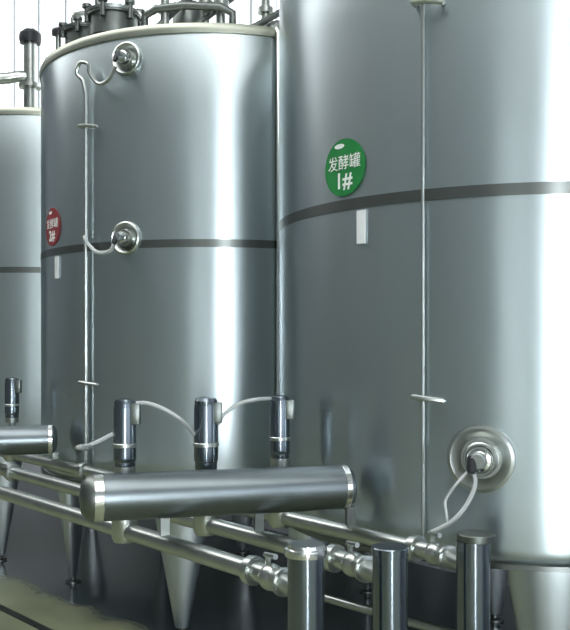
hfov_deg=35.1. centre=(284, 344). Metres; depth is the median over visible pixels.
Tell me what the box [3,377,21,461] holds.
valve
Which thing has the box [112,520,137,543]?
pipe fitting
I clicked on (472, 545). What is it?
riser pipe
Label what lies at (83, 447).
air hose
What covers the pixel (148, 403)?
air hose
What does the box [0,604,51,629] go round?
trim
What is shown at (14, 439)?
pipe
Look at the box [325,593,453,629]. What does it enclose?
drain pipe
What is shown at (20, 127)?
storage tank
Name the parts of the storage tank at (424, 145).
leg, name plate, leg, leg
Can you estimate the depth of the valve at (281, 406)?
4.53 m
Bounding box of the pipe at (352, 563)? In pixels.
[0,463,371,582]
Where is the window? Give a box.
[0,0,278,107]
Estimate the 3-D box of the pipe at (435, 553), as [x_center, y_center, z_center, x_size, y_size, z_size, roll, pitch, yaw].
[-1.819,0.842,6.570,0.172,0.202,7.800,0,0,-42]
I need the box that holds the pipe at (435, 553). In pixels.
[0,454,455,571]
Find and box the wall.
[21,462,507,584]
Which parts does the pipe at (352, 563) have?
lever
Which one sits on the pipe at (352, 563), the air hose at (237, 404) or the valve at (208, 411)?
the valve at (208, 411)
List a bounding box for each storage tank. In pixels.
[0,28,41,561]
[39,0,371,629]
[279,0,569,629]
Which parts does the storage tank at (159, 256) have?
name plate, leg, lid, handle, lid, leg, agitator motor, leg, leg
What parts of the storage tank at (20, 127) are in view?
leg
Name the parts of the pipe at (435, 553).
lever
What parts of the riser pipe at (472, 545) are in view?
lid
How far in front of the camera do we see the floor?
7.26 m
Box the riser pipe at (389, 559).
[371,542,408,629]
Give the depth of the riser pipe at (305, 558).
3.16 m
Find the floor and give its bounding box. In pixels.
[0,480,515,629]
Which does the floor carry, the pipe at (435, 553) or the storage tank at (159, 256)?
the storage tank at (159, 256)
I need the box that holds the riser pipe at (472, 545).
[456,529,495,629]
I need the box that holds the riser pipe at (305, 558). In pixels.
[284,540,327,629]
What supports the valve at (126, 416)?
on the pipe at (253, 570)
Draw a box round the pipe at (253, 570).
[0,485,286,596]
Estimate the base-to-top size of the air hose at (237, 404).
0.133 m
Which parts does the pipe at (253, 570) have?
lever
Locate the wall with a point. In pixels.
(27, 466)
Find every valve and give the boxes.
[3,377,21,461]
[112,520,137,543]
[113,398,140,472]
[193,396,222,535]
[268,395,293,527]
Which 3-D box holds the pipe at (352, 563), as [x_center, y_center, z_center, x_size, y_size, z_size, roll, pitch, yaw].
[-2.088,0.844,6.281,0.169,0.198,7.527,0,0,-42]
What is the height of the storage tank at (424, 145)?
4.593 m
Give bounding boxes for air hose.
[75,432,113,450]
[136,401,194,435]
[216,397,271,424]
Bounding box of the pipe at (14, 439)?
[0,424,57,459]
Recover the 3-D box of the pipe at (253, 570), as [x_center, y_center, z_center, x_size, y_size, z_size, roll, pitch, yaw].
[-2.429,0.844,6.085,0.142,0.198,7.503,0,0,-42]
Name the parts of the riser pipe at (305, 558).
post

